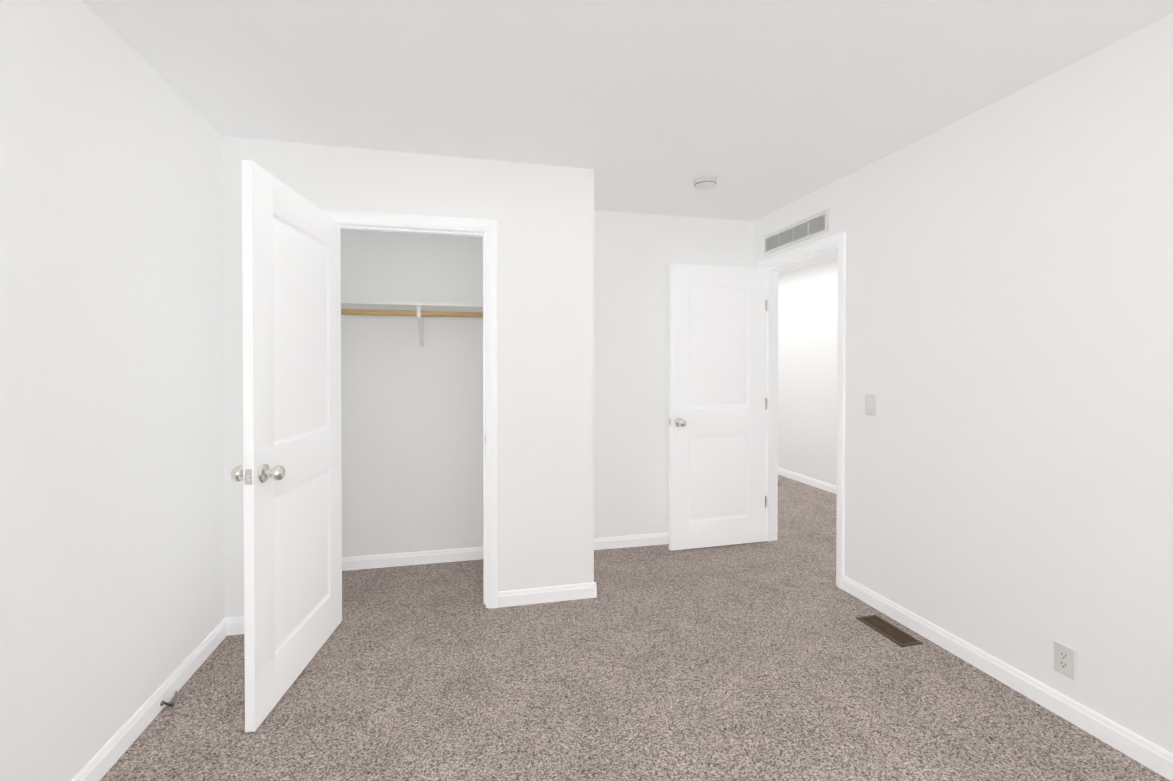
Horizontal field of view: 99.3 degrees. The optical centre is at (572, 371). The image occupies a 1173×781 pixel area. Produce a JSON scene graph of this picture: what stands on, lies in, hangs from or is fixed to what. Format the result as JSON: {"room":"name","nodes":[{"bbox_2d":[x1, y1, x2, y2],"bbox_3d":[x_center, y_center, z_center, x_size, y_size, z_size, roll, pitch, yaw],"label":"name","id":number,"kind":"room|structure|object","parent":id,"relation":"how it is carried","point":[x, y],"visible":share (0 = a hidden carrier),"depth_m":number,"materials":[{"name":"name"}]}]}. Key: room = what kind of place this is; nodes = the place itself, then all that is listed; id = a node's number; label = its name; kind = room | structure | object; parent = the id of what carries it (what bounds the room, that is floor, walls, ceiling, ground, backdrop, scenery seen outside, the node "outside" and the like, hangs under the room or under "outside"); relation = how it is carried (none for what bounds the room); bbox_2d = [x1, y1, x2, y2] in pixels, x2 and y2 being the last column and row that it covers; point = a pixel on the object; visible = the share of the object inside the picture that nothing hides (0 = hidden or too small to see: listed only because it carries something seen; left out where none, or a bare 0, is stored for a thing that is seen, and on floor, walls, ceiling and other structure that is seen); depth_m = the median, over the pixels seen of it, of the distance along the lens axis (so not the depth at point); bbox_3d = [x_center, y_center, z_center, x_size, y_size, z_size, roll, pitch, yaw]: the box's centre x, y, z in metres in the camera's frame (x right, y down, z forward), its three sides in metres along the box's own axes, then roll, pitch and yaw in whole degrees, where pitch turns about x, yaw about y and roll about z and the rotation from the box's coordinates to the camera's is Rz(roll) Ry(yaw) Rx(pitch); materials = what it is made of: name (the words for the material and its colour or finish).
{"room":"empty bedroom","nodes":[
{"label":"empty bedroom","id":0,"kind":"room"},
{"bbox_2d":[0,0,224,780],"bbox_3d":[-1.444,0.085,0.975,0.120,2.440,4.640,0,1,-13],"label":"wall","id":1,"kind":"structure","parent":0,"point":[112,594],"depth_m":1.60,"materials":[{"name":"white paint"}]},
{"bbox_2d":[71,618,230,780],"bbox_3d":[-1.302,1.267,0.652,0.013,0.082,3.685,0,1,-13],"label":"baseboard","id":2,"kind":"structure","parent":1,"relation":"attached to","point":[101,763],"depth_m":1.83,"materials":[{"name":"white paint"}]},
{"bbox_2d":[160,688,179,706],"bbox_3d":[-1.564,1.276,1.950,0.038,0.034,0.091,0,1,-13],"label":"spring door stop","id":3,"kind":"object","parent":2,"relation":"attached to","point":[163,702],"visible":1,"depth_m":1.93,"materials":[{"name":"silver metal"}]},
{"bbox_2d":[222,136,593,617],"bbox_3d":[-0.803,0.070,2.690,1.875,2.440,0.100,0,1,-13],"label":"wall","id":4,"kind":"structure","parent":0,"point":[543,215],"depth_m":2.75,"materials":[{"name":"white paint"}]},
{"bbox_2d":[231,616,243,634],"bbox_3d":[-1.477,1.250,2.494,0.410,0.082,0.013,0,1,-13],"label":"baseboard","id":5,"kind":"structure","parent":4,"relation":"attached to","point":[237,623],"depth_m":2.45,"materials":[{"name":"white paint"}]},
{"bbox_2d":[231,160,341,731],"bbox_3d":[-1.173,0.264,2.155,0.182,2.030,0.797,0,1,-4],"label":"closet door","id":6,"kind":"structure","parent":4,"relation":"in","point":[288,472],"depth_m":2.01,"materials":[{"name":"white paint"}]},
{"bbox_2d":[321,209,497,608],"bbox_3d":[-0.855,0.255,2.680,0.804,2.070,0.100,0,1,-13],"label":"door frame","id":7,"kind":"structure","parent":4,"relation":"attached to","point":[408,229],"depth_m":2.72,"materials":[{"name":"white paint"}]},
{"bbox_2d":[498,583,590,607],"bbox_3d":[-0.150,1.248,2.788,0.532,0.082,0.013,0,1,-13],"label":"baseboard","id":8,"kind":"structure","parent":4,"relation":"attached to","point":[574,591],"depth_m":2.78,"materials":[{"name":"white paint"}]},
{"bbox_2d":[591,582,596,597],"bbox_3d":[0.055,1.244,3.189,0.013,0.082,0.708,0,1,-13],"label":"baseboard","id":9,"kind":"structure","parent":4,"relation":"attached to","point":[593,585],"depth_m":2.84,"materials":[{"name":"white paint"}]},
{"bbox_2d":[340,210,753,556],"bbox_3d":[-0.241,0.062,3.557,3.348,2.440,0.120,0,1,-13],"label":"wall","id":10,"kind":"structure","parent":0,"point":[412,443],"depth_m":3.38,"materials":[{"name":"white paint"}]},
{"bbox_2d":[341,300,482,346],"bbox_3d":[-0.963,-0.295,3.176,1.775,0.260,0.305,0,1,-13],"label":"closet shelf","id":11,"kind":"object","parent":10,"relation":"attached to","point":[420,311],"visible":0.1,"depth_m":3.10,"materials":[{"name":"white paint"}]},
{"bbox_2d":[342,547,482,570],"bbox_3d":[-0.929,1.245,3.039,1.775,0.082,0.615,0,1,-13],"label":"baseboard","id":12,"kind":"structure","parent":10,"relation":"attached to","point":[405,559],"depth_m":3.31,"materials":[{"name":"white paint"}]},
{"bbox_2d":[594,532,668,549],"bbox_3d":[0.689,1.239,3.703,1.473,0.082,0.020,0,1,-13],"label":"baseboard","id":13,"kind":"structure","parent":10,"relation":"attached to","point":[657,538],"depth_m":3.64,"materials":[{"name":"white paint"}]},
{"bbox_2d":[81,0,1172,275],"bbox_3d":[0.689,-1.214,3.025,5.178,0.120,7.740,0,1,-13],"label":"ceiling","id":14,"kind":"structure","parent":0,"point":[759,108],"depth_m":1.92,"materials":[{"name":"white paint"}]},
{"bbox_2d":[693,177,716,189],"bbox_3d":[0.803,-1.133,3.014,0.140,0.040,0.140,0,1,-13],"label":"smoke detector","id":15,"kind":"object","parent":14,"relation":"attached to","point":[703,183],"visible":1,"depth_m":2.97,"materials":[{"name":"white plastic"}]},
{"bbox_2d":[100,475,1169,780],"bbox_3d":[0.689,1.346,3.048,5.178,0.120,7.740,0,1,-13],"label":"floor","id":16,"kind":"structure","parent":0,"point":[764,661],"depth_m":2.00,"materials":[{"name":"carpet"}]},
{"bbox_2d":[856,615,923,646],"bbox_3d":[1.577,1.289,2.490,0.126,0.006,0.280,0,1,-13],"label":"floor vent","id":17,"kind":"object","parent":16,"relation":"in","point":[893,633],"visible":1,"depth_m":2.47,"materials":[{"name":"brown metal"}]},
{"bbox_2d":[778,259,837,485],"bbox_3d":[3.158,0.061,3.585,0.120,2.440,7.740,0,1,-13],"label":"wall","id":18,"kind":"structure","parent":0,"point":[807,365],"depth_m":5.57,"materials":[{"name":"white paint"}]},
{"bbox_2d":[778,468,836,493],"bbox_3d":[3.092,1.240,3.581,0.013,0.082,7.500,0,1,-13],"label":"baseboard","id":19,"kind":"structure","parent":18,"relation":"attached to","point":[828,487],"depth_m":5.55,"materials":[{"name":"white paint"}]},
{"bbox_2d":[754,13,1172,753],"bbox_3d":[1.605,0.065,3.240,0.120,2.440,7.500,0,1,-13],"label":"wall","id":20,"kind":"structure","parent":0,"point":[1010,367],"depth_m":1.98,"materials":[{"name":"white paint"}]},
{"bbox_2d":[668,264,765,550],"bbox_3d":[1.061,0.251,3.633,0.779,2.030,0.182,0,1,-15],"label":"entry door","id":21,"kind":"structure","parent":20,"relation":"in","point":[716,421],"depth_m":3.61,"materials":[{"name":"white paint"}]},
{"bbox_2d":[764,209,828,254],"bbox_3d":[1.502,-0.937,3.395,0.010,0.140,0.665,0,1,-13],"label":"air vent","id":22,"kind":"object","parent":20,"relation":"in","point":[817,224],"visible":1,"depth_m":3.34,"materials":[{"name":"white plastic"}]},
{"bbox_2d":[757,232,845,588],"bbox_3d":[1.571,0.227,3.388,0.150,2.112,0.888,0,1,-13],"label":"door frame","id":23,"kind":"structure","parent":20,"relation":"attached to","point":[771,406],"depth_m":3.54,"materials":[{"name":"white paint"}]},
{"bbox_2d":[865,394,875,415],"bbox_3d":[1.645,0.181,2.756,0.012,0.117,0.071,0,1,-13],"label":"light switch","id":24,"kind":"object","parent":20,"relation":"attached to","point":[870,404],"visible":1,"depth_m":2.75,"materials":[{"name":"white plastic"}]},
{"bbox_2d":[842,576,1172,780],"bbox_3d":[1.979,1.261,1.263,0.013,0.082,3.456,0,1,-13],"label":"baseboard","id":25,"kind":"structure","parent":20,"relation":"attached to","point":[1077,714],"depth_m":1.97,"materials":[{"name":"white paint"}]},
{"bbox_2d":[1054,640,1076,680],"bbox_3d":[1.846,1.082,1.869,0.009,0.117,0.071,0,1,-13],"label":"duplex electrical outlet","id":26,"kind":"object","parent":20,"relation":"attached to","point":[1065,660],"visible":1,"depth_m":1.86,"materials":[{"name":"white plastic"}]}
]}

